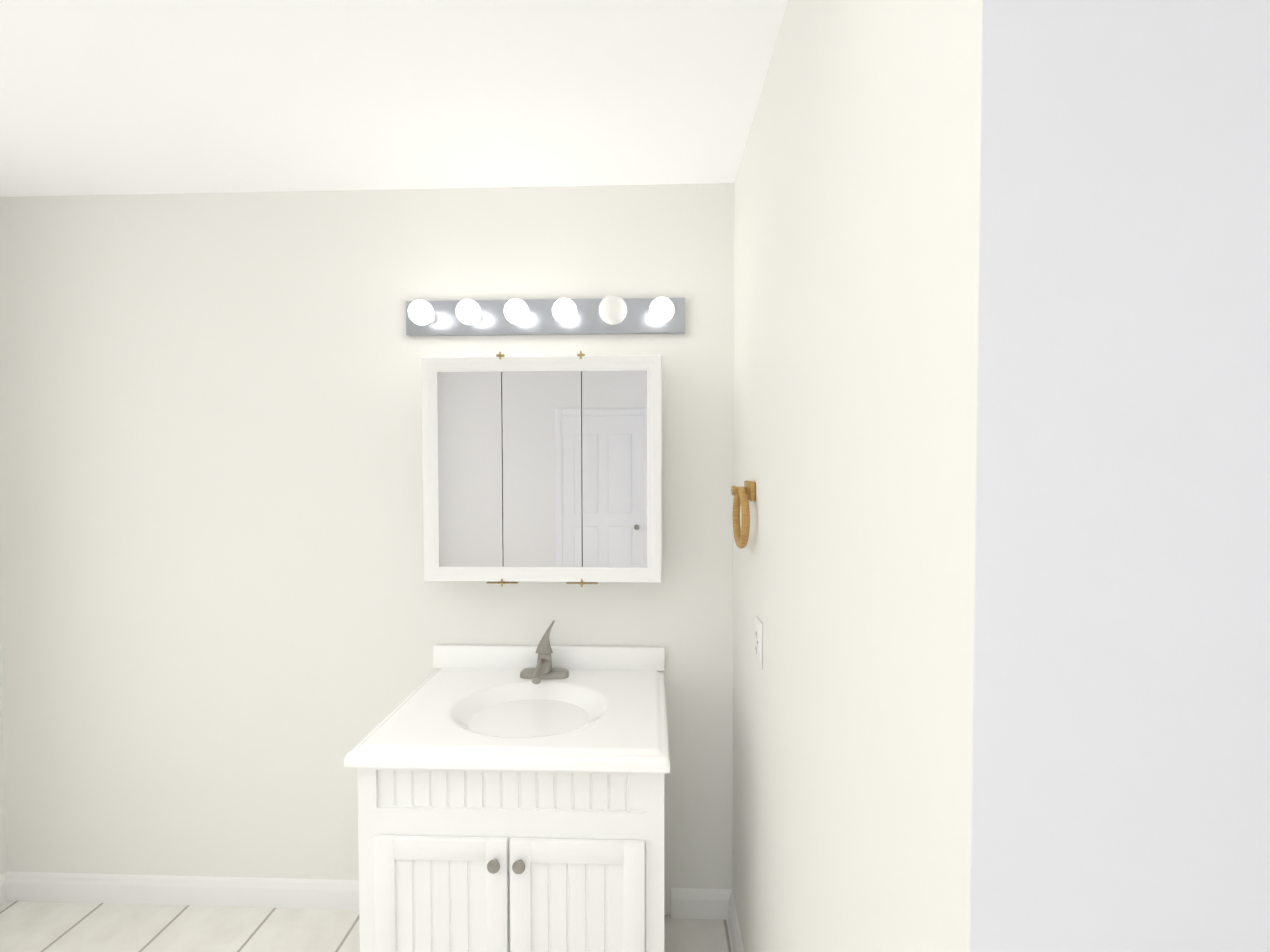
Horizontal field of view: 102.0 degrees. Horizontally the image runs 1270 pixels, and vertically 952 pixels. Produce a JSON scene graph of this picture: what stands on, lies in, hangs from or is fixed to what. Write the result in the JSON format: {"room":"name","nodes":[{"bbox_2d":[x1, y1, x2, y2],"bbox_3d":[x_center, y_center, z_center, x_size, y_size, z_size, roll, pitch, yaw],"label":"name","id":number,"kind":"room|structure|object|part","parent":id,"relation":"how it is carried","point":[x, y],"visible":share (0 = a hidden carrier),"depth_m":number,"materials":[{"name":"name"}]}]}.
{"room":"bathroom","nodes":[
{"label":"bathroom","id":0,"kind":"room"},
{"bbox_2d":[0,646,6,875],"bbox_3d":[-2.381,0.314,0.093,0.120,2.497,3.476,0,1,2],"label":"wall","id":1,"kind":"structure","parent":0,"point":[3,856],"depth_m":1.84,"materials":[{"name":"white paint"}]},
{"bbox_2d":[0,872,6,904],"bbox_3d":[-2.312,1.514,0.119,0.014,0.095,3.476,0,1,2],"label":"baseboard","id":2,"kind":"structure","parent":1,"relation":"attached to","point":[3,888],"depth_m":1.82,"materials":[{"name":"white wood"}]},
{"bbox_2d":[0,901,733,951],"bbox_3d":[-0.350,1.610,0.059,4.180,0.100,3.716,0,1,2],"label":"floor","id":3,"kind":"structure","parent":0,"point":[31,926],"depth_m":1.73,"materials":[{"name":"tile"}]},
{"bbox_2d":[344,620,669,951],"bbox_3d":[-0.304,1.004,1.509,0.794,1.045,0.541,0,1,2],"label":"bathroom vanity","id":4,"kind":"object","parent":3,"relation":"on","point":[510,798],"visible":1,"depth_m":1.28,"materials":[{"name":"painted wood"},{"name":"cultured marble"},{"name":"brushed nickel"}]},
{"bbox_3d":[-0.481,1.109,1.281,0.232,0.322,0.004,0,1,2],"label":"door panel","id":5,"kind":"part","parent":4,"relation":"part of","materials":[{"name":"white wood"}]},
{"bbox_3d":[-0.481,1.109,1.281,0.332,0.422,0.018,0,1,2],"label":"door frame","id":6,"kind":"part","parent":4,"relation":"part of","materials":[{"name":"white wood"}]},
{"bbox_3d":[-0.343,0.947,1.251,0.032,0.032,0.026,0,1,2],"label":"door knob","id":7,"kind":"part","parent":4,"relation":"part of","materials":[{"name":"silver metal"}]},
{"bbox_3d":[-0.311,0.783,1.287,0.674,0.096,0.004,0,1,2],"label":"panel","id":8,"kind":"part","parent":4,"relation":"part of","materials":[{"name":"white wood"}]},
{"bbox_3d":[-0.281,0.947,1.249,0.032,0.032,0.026,0,1,2],"label":"door knob","id":9,"kind":"part","parent":4,"relation":"part of","materials":[{"name":"silver metal"}]},
{"bbox_2d":[519,620,568,684],"bbox_3d":[-0.300,0.569,1.648,0.160,0.183,0.147,0,1,2],"label":"faucet","id":10,"kind":"object","parent":4,"relation":"on","point":[544,673],"depth_m":1.67,"materials":[{"name":"silver metal"}]},
{"bbox_2d":[433,644,664,670],"bbox_3d":[-0.296,0.622,1.760,0.794,0.077,0.020,0,1,2],"label":"backsplash","id":11,"kind":"structure","parent":4,"relation":"on","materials":[{"name":"white stone"}]},
{"bbox_3d":[-0.142,1.108,1.270,0.232,0.322,0.004,0,1,2],"label":"door panel","id":12,"kind":"part","parent":4,"relation":"part of","materials":[{"name":"white wood"}]},
{"bbox_3d":[-0.142,1.108,1.270,0.332,0.422,0.018,0,1,2],"label":"door frame","id":13,"kind":"part","parent":4,"relation":"part of","materials":[{"name":"white wood"}]},
{"bbox_2d":[0,183,733,914],"bbox_3d":[-0.964,0.271,1.847,2.840,2.497,0.120,0,1,2],"label":"wall","id":14,"kind":"structure","parent":0,"point":[228,617],"depth_m":1.79,"materials":[{"name":"white paint"}]},
{"bbox_2d":[7,871,358,909],"bbox_3d":[-1.489,1.473,1.824,1.550,0.095,0.014,0,1,2],"label":"baseboard","id":15,"kind":"structure","parent":14,"relation":"attached to","point":[193,890],"depth_m":1.82,"materials":[{"name":"white wood"}]},
{"bbox_2d":[421,351,661,586],"bbox_3d":[-0.298,-0.022,1.696,0.772,0.750,0.120,0,1,2],"label":"upper cabinet","id":16,"kind":"object","parent":14,"relation":"attached to","point":[542,468],"visible":1,"depth_m":1.65,"materials":[{"name":"white"}]},
{"bbox_2d":[406,295,684,335],"bbox_3d":[-0.305,-0.533,1.681,0.941,0.114,0.128,0,1,2],"label":"light bar","id":17,"kind":"object","parent":14,"relation":"attached to","point":[612,314],"visible":1,"depth_m":1.71,"materials":[{"name":"silver metal"}]},
{"bbox_2d":[0,0,787,196],"bbox_3d":[-0.354,-0.986,-0.002,4.180,0.100,3.716,0,1,2],"label":"ceiling","id":18,"kind":"structure","parent":0,"point":[113,97],"depth_m":1.30,"materials":[{"name":"white paint"}]},
{"bbox_2d":[732,0,982,951],"bbox_3d":[0.373,0.286,1.094,0.120,2.497,1.300,0,1,2],"label":"wall","id":19,"kind":"structure","parent":0,"point":[857,188],"depth_m":0.69,"materials":[{"name":"white paint"}]},
{"bbox_2d":[725,889,743,951],"bbox_3d":[0.308,1.487,1.127,0.014,0.095,1.294,0,1,2],"label":"baseboard","id":20,"kind":"structure","parent":19,"relation":"attached to","point":[730,908],"depth_m":1.69,"materials":[{"name":"white wood"}]},
{"bbox_2d":[731,481,755,548],"bbox_3d":[0.294,0.106,1.414,0.055,0.185,0.170,0,1,2],"label":"towel ring","id":21,"kind":"object","parent":19,"relation":"attached to","point":[744,494],"visible":1,"depth_m":1.37,"materials":[{"name":"brown wood"}]},
{"bbox_2d":[755,616,762,669],"bbox_3d":[0.315,0.425,1.316,0.009,0.116,0.070,0,1,2],"label":"electrical outlet plate","id":22,"kind":"object","parent":19,"relation":"attached to","point":[759,642],"visible":1,"depth_m":1.30,"materials":[{"name":"white plastic"}]},
{"bbox_2d":[970,0,1269,951],"bbox_3d":[0.965,0.298,0.524,1.340,2.497,0.200,0,1,2],"label":"wall","id":23,"kind":"structure","parent":0,"point":[1120,786],"depth_m":0.43,"materials":[{"name":"white paint"}]}
]}

